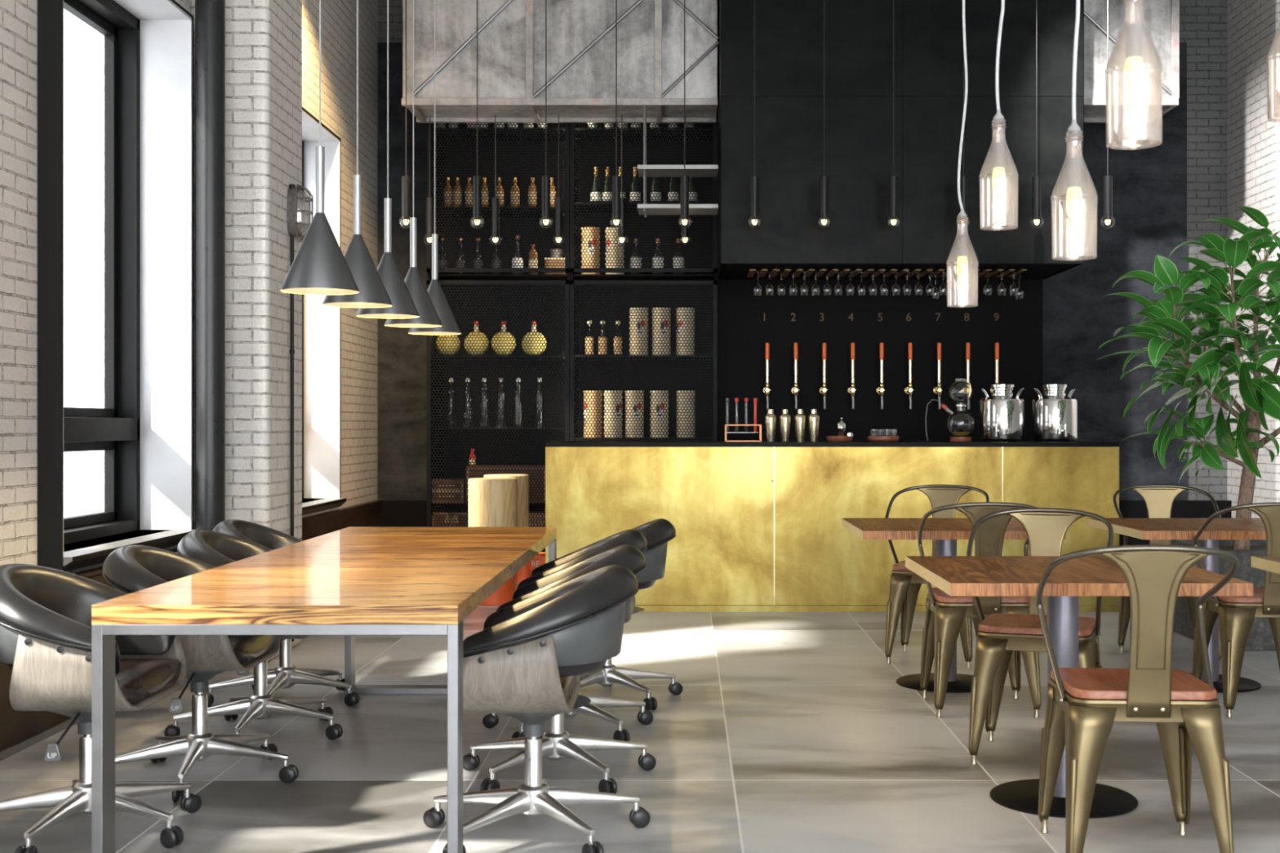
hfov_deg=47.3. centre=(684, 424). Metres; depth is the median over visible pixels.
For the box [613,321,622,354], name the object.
bottle
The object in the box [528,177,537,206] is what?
bottle
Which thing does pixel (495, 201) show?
pendant
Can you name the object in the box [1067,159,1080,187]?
socket
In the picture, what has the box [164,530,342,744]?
tub chair
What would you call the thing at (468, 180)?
bottle
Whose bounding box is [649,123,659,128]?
bottle
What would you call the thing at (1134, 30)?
socket
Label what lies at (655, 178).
champagne bottle
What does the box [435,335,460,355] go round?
flask
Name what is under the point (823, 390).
tap
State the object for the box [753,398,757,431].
test tube
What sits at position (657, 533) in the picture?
tub chair
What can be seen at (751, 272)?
glass rack
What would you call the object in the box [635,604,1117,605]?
baseboard
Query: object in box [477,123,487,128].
bottle
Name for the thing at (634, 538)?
tub chair
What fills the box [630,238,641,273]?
bottle
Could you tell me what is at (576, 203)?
shelf
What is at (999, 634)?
armchair
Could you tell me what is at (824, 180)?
pendant
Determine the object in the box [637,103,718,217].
shelf
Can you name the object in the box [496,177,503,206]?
bottle
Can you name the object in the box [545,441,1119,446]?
countertop
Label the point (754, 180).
pendant
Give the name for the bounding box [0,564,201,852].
tub chair
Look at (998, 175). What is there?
pendant
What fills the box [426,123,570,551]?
shelving unit
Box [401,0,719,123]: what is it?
gantry
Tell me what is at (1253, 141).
wall
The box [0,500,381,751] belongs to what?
trim
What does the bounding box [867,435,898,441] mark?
wooden tray
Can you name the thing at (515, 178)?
bottle
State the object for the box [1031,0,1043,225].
pendant
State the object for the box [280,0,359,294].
cone pendant
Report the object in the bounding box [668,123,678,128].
bottle
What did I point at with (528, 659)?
tub chair
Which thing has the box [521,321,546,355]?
flask
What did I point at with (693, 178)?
champagne bottle
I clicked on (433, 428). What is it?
shelf
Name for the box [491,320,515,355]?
flask
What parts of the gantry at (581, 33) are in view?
post, post, rail, post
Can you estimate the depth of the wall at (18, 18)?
7.20 m
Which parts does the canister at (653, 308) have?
lid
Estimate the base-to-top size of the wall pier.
4.750 m
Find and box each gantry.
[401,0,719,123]
[1084,0,1179,123]
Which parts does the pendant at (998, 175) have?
bulb, lamp shade, cord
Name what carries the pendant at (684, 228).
hanging from the gantry at (581, 33)
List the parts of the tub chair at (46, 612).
leg, leg, lever, seat plate, backrest, leg, leg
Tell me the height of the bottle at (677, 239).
0.285 m
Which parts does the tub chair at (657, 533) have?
leg, leg, leg, seat plate, leg, backrest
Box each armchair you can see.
[884,484,989,668]
[917,502,1040,718]
[966,507,1113,764]
[1035,545,1239,852]
[1112,484,1221,667]
[1191,502,1279,717]
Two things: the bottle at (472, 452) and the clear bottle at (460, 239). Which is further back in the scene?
the clear bottle at (460, 239)
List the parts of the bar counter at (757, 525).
panel, kick plate, panel, panel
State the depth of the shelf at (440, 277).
11.47 m
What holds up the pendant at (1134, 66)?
hanging from the ceiling
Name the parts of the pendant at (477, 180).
cord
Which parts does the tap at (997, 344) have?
rod, handle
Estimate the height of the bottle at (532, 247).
0.240 m
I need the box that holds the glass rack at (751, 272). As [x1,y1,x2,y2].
[746,268,1026,276]
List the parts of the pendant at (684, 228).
cord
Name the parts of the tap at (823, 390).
handle, spout, rod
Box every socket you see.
[957,236,967,256]
[993,143,1004,167]
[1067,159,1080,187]
[1125,22,1142,58]
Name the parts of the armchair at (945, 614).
leg, leg, seat frame, seat, plate, leg, leg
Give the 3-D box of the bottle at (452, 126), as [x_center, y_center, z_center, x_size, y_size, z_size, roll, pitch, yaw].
[-1.813,-2.459,11.450,0.077,0.300,0.077,0,0,0]
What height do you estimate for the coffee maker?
0.424 m
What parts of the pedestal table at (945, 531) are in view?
plate, post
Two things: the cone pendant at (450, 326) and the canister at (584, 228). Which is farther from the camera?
the canister at (584, 228)
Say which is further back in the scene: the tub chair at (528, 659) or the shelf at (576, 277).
the shelf at (576, 277)
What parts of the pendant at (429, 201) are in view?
cord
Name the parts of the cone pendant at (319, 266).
lamp shade, cord, stem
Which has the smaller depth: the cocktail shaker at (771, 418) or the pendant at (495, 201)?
the cocktail shaker at (771, 418)
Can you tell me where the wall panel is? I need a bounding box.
[377,42,1186,500]
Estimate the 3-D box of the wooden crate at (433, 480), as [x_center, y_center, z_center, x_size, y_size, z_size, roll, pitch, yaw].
[-1.836,0.513,11.419,0.271,0.185,0.302,0,0,0]
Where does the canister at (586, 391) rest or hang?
on the shelving unit at (609, 299)
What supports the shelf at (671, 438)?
attached to the shelving unit at (609, 299)
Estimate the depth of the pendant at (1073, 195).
3.59 m
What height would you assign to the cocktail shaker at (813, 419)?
0.220 m
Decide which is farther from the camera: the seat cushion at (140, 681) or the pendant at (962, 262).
the pendant at (962, 262)
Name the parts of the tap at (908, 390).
rod, handle, spout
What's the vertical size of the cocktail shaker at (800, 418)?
0.220 m
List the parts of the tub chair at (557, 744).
leg, leg, backrest, leg, leg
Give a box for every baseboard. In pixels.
[0,717,77,761]
[379,500,1231,546]
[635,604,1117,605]
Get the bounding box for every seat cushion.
[115,658,181,704]
[229,635,275,664]
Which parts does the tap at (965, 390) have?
handle, spout, rod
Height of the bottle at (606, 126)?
0.300 m
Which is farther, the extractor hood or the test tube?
the extractor hood
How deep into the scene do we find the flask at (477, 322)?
11.38 m
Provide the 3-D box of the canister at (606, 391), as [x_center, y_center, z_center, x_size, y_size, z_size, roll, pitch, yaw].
[-0.562,-0.083,11.429,0.146,0.370,0.148,0,0,-43]
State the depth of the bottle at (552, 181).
11.42 m
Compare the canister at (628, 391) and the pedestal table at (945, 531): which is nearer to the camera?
the pedestal table at (945, 531)
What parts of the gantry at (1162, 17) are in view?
rail, post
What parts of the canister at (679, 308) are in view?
lid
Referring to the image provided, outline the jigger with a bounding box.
[846,432,853,436]
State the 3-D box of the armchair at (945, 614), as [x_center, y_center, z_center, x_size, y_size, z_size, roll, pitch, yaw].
[1.262,0.767,6.262,0.521,0.898,0.495,0,0,1]
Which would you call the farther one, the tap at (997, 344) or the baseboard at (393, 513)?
the baseboard at (393, 513)
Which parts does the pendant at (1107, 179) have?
cord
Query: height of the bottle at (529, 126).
0.300 m
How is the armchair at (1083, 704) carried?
on the floor
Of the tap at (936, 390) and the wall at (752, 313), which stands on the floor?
the wall at (752, 313)
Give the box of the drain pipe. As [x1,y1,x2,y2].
[195,0,225,531]
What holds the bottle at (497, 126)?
on the shelving unit at (507, 422)
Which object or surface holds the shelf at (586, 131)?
attached to the shelving unit at (609, 299)
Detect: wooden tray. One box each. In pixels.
[826,435,852,441]
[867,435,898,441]
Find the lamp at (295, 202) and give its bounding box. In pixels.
[286,183,313,641]
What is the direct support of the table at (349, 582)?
on the floor
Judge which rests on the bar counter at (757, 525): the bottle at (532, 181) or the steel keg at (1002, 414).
the steel keg at (1002, 414)
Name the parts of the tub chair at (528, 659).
leg, leg, leg, seat plate, backrest, leg, leg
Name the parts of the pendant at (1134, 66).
bulb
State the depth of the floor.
5.22 m
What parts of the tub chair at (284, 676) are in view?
leg, backrest, leg, leg, leg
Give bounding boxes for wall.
[0,0,377,573]
[377,0,1226,500]
[717,278,1042,441]
[1226,0,1279,518]
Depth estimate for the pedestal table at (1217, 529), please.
6.82 m
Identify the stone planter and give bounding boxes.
[1171,539,1275,650]
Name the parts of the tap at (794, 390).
handle, rod, spout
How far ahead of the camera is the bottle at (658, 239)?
11.42 m
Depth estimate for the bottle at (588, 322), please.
11.42 m
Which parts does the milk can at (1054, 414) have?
handle, lid, handle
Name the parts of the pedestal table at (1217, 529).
post, plate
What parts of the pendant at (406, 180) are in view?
cord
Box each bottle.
[435,123,445,128]
[437,238,447,273]
[443,177,452,206]
[448,123,458,128]
[453,177,462,206]
[456,238,465,273]
[465,177,472,206]
[466,123,476,128]
[469,448,475,465]
[473,238,482,273]
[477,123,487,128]
[481,177,488,206]
[491,238,501,273]
[496,123,504,128]
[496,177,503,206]
[507,123,517,128]
[511,177,519,206]
[511,235,523,273]
[524,123,533,128]
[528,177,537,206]
[528,244,537,274]
[550,177,555,206]
[585,320,593,354]
[587,123,597,128]
[590,167,600,201]
[598,321,607,354]
[602,167,612,201]
[604,123,613,128]
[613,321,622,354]
[617,123,627,128]
[617,167,625,197]
[630,167,640,201]
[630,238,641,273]
[631,123,640,128]
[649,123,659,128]
[650,177,661,201]
[652,238,663,273]
[667,177,678,201]
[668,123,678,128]
[673,238,684,273]
[685,123,694,128]
[688,177,697,201]
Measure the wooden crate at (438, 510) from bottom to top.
0.140 m
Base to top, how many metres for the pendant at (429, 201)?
0.972 m
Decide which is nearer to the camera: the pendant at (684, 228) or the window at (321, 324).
the window at (321, 324)
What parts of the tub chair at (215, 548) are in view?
leg, backrest, leg, leg, leg, leg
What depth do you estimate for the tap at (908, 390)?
11.23 m
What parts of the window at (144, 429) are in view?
sash, sash, frame, sill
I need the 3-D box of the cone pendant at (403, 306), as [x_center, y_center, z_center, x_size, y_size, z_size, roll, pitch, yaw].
[-1.061,-1.961,5.220,0.223,3.146,0.223,0,0,0]
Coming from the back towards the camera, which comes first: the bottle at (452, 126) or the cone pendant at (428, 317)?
the bottle at (452, 126)
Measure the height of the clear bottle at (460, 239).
0.292 m
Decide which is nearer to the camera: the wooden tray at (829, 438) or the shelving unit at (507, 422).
the wooden tray at (829, 438)
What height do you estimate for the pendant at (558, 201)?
0.972 m
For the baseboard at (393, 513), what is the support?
attached to the wall at (1202, 23)
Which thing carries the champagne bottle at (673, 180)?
on the shelving unit at (609, 299)
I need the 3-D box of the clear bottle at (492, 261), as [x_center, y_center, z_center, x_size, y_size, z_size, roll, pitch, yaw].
[-1.479,-1.319,11.450,0.074,0.292,0.074,0,0,0]
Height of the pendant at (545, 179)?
2.205 m
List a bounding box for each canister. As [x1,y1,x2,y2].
[581,226,599,274]
[583,390,602,438]
[604,226,623,274]
[604,390,622,438]
[625,390,644,438]
[629,307,648,355]
[649,390,668,438]
[652,307,671,355]
[675,307,694,355]
[676,390,695,438]
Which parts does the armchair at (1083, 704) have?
leg, leg, seat frame, seat, plate, leg, leg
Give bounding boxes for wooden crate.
[431,478,466,503]
[431,509,468,527]
[466,465,545,503]
[528,509,545,527]
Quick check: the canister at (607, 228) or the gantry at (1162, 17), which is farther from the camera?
the canister at (607, 228)
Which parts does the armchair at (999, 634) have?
leg, leg, seat frame, seat, plate, leg, leg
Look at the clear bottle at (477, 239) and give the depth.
11.42 m
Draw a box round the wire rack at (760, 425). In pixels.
[724,424,761,441]
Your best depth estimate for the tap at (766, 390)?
11.23 m
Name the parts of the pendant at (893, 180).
cord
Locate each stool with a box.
[468,477,517,605]
[484,474,528,585]
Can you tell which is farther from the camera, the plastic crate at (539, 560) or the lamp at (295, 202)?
the plastic crate at (539, 560)
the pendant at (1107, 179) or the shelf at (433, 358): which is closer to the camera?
the pendant at (1107, 179)
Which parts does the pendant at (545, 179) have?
cord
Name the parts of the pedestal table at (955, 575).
post, plate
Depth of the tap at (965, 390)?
11.23 m
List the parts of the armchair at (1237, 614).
leg, leg, seat, seat frame, plate, leg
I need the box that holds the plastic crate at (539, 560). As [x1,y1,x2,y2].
[528,551,545,577]
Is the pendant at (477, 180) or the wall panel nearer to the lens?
the pendant at (477, 180)
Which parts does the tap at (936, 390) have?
rod, handle, spout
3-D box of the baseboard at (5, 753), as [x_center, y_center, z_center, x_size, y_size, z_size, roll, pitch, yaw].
[-2.498,1.201,4.450,0.045,0.030,14.900,0,0,0]
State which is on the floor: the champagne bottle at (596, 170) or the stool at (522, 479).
the stool at (522, 479)
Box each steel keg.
[979,383,1025,441]
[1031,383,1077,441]
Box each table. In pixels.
[91,527,556,852]
[841,518,1066,693]
[905,555,1253,818]
[1087,518,1266,693]
[1251,555,1279,573]
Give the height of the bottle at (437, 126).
0.300 m
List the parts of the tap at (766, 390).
rod, handle, spout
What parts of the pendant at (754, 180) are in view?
cord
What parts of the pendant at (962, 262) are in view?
bulb, lamp shade, cord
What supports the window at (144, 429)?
in the wall at (18, 18)
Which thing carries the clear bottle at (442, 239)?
on the shelving unit at (507, 422)
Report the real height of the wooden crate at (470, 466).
0.290 m
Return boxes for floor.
[0,595,1279,852]
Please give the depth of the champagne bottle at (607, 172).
11.42 m
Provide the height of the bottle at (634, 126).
0.300 m
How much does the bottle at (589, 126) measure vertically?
0.300 m
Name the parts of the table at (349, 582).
leg, rail, leg, rail, leg, leg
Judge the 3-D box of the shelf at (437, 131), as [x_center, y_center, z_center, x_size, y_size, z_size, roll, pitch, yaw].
[-1.432,-2.303,11.617,1.056,0.012,0.505,0,0,0]
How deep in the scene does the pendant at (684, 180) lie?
9.88 m
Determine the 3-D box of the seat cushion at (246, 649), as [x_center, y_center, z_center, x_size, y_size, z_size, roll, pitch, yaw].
[-1.626,0.762,5.030,0.312,0.082,0.493,0,0,0]
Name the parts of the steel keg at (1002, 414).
handle, lid, handle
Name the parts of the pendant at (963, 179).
cord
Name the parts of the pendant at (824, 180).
cord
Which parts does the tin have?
lid, knob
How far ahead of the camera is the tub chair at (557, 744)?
5.01 m
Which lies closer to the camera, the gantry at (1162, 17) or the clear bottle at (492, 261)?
the gantry at (1162, 17)
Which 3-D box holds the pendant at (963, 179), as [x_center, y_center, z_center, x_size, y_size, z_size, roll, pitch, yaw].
[1.886,-2.432,9.900,0.094,2.205,0.094,0,0,0]
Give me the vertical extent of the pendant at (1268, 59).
2.789 m
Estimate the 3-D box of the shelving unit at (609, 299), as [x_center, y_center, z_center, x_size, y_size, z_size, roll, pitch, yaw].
[-0.317,-0.759,11.534,1.130,3.950,0.692,0,0,0]
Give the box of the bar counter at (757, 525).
[545,441,1119,612]
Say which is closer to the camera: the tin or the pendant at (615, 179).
the pendant at (615, 179)
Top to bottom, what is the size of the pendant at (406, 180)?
2.205 m
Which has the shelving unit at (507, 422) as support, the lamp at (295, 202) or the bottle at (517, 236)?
the bottle at (517, 236)
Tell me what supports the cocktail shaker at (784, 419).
on the bar counter at (757, 525)
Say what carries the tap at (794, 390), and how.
attached to the wall at (752, 313)
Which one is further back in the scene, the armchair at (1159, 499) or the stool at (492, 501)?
the stool at (492, 501)
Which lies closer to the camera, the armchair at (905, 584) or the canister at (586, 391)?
the armchair at (905, 584)
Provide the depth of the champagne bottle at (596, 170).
11.42 m
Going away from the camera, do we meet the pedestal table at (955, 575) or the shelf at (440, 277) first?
the pedestal table at (955, 575)
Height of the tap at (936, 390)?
0.513 m
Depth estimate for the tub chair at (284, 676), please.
6.38 m
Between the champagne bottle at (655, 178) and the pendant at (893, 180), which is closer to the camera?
the pendant at (893, 180)
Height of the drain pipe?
4.750 m
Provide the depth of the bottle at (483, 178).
11.42 m
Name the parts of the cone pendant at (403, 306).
lamp shade, cord, stem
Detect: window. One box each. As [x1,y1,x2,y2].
[37,0,199,571]
[302,106,346,515]
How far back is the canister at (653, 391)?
11.37 m
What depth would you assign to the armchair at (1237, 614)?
6.09 m
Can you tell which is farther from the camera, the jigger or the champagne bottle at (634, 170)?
the champagne bottle at (634, 170)
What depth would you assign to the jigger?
9.81 m
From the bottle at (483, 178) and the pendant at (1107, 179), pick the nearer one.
the pendant at (1107, 179)
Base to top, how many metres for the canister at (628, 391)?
0.370 m
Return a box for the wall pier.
[191,0,302,661]
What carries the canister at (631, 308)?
on the shelving unit at (609, 299)
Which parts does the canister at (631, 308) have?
lid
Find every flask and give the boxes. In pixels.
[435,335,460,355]
[463,321,488,355]
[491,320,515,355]
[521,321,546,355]
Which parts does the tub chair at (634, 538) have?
leg, backrest, leg, leg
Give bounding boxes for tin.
[544,248,567,274]
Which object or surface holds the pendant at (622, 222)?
hanging from the gantry at (581, 33)
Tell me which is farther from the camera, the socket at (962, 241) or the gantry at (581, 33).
the gantry at (581, 33)
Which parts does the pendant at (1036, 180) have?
cord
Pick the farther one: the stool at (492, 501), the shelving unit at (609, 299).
the shelving unit at (609, 299)
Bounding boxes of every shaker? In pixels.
[764,408,776,441]
[779,408,791,441]
[794,408,805,441]
[808,408,819,441]
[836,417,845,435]
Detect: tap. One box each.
[762,342,770,408]
[791,342,799,408]
[818,342,827,408]
[847,342,856,408]
[875,342,884,408]
[903,342,913,408]
[932,342,942,408]
[960,342,969,408]
[989,342,999,393]
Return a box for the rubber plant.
[1097,206,1279,550]
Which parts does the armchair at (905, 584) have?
leg, seat, leg, seat frame, plate, leg, leg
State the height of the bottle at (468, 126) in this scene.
0.300 m
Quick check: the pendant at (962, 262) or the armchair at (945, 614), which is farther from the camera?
the armchair at (945, 614)
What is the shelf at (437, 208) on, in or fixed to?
attached to the shelving unit at (507, 422)
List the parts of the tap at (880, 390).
rod, spout, handle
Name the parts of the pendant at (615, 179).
cord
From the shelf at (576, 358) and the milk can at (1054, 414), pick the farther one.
the shelf at (576, 358)
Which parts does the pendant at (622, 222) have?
cord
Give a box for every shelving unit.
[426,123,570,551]
[569,107,717,441]
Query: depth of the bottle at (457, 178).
11.42 m
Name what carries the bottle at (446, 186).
on the shelving unit at (507, 422)
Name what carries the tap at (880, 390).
attached to the wall at (752, 313)
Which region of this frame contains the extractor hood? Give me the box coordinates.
[717,0,1084,279]
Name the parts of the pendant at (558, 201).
cord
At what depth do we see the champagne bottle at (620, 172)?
11.43 m
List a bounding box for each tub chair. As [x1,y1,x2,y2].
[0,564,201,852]
[102,545,298,803]
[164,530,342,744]
[206,519,359,716]
[422,564,650,852]
[462,544,656,794]
[482,528,653,742]
[579,518,682,711]
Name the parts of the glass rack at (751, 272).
rail, rail, rail, rail, rail, rail, rail, rail, rail, rail, rail, rail, rail, rail, rail, rail, rail, rail, rail, rail, rail, rail, rail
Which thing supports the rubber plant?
in the stone planter
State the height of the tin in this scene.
0.205 m
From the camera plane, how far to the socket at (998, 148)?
4.21 m
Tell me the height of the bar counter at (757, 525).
1.103 m
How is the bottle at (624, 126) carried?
on the shelving unit at (609, 299)
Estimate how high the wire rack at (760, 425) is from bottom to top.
0.115 m
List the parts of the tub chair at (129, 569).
leg, backrest, leg, lever, leg, seat plate, leg, leg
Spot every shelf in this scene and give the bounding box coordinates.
[432,128,564,142]
[432,355,564,359]
[432,427,564,429]
[433,206,564,217]
[437,274,567,279]
[573,274,714,279]
[574,128,712,142]
[574,202,712,213]
[574,355,712,359]
[574,437,712,439]
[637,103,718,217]
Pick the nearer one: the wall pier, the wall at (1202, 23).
the wall pier
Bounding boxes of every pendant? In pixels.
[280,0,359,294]
[322,0,392,307]
[355,0,419,318]
[384,0,442,327]
[401,0,410,225]
[408,0,461,334]
[426,115,433,243]
[471,0,481,226]
[491,115,499,242]
[542,0,550,225]
[555,115,562,242]
[612,0,620,225]
[617,115,626,242]
[680,0,688,225]
[680,115,688,242]
[750,0,759,225]
[819,0,828,225]
[888,0,897,225]
[946,0,978,306]
[959,50,968,225]
[978,0,1018,229]
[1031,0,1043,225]
[1050,0,1097,259]
[1103,0,1111,225]
[1105,0,1163,146]
[1266,22,1279,120]
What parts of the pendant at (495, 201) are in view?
cord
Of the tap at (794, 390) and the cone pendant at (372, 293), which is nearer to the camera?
the cone pendant at (372, 293)
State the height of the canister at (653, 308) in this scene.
0.370 m
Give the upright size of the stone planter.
0.540 m
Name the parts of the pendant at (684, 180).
cord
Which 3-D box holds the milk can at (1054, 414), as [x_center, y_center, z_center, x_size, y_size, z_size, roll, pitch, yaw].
[2.497,-0.082,9.870,0.298,0.389,0.298,0,0,41]
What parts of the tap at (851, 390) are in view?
handle, spout, rod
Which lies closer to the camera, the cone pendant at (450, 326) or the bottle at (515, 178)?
the cone pendant at (450, 326)
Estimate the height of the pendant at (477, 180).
2.205 m
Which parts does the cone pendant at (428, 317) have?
stem, lamp shade, cord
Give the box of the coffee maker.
[925,380,971,441]
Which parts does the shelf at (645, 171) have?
rod, rod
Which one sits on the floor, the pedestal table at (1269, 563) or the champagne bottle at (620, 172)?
the pedestal table at (1269, 563)
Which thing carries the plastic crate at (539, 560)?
on the floor
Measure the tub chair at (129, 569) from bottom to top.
0.795 m
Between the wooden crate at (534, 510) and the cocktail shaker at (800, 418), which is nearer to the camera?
the cocktail shaker at (800, 418)
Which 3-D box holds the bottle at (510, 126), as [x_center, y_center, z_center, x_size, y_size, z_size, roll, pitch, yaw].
[-1.349,-2.459,11.450,0.077,0.300,0.077,0,0,0]
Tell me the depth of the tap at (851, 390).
11.23 m
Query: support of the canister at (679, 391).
on the shelving unit at (609, 299)
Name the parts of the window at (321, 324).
frame, sill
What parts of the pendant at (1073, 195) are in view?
bulb, lamp shade, cord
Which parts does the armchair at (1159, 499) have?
leg, plate, leg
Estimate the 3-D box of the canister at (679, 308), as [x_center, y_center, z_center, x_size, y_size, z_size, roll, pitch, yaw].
[0.002,-0.727,11.429,0.148,0.370,0.146,0,0,-44]
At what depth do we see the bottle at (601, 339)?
11.42 m
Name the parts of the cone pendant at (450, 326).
stem, lamp shade, cord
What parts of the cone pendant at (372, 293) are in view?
stem, lamp shade, cord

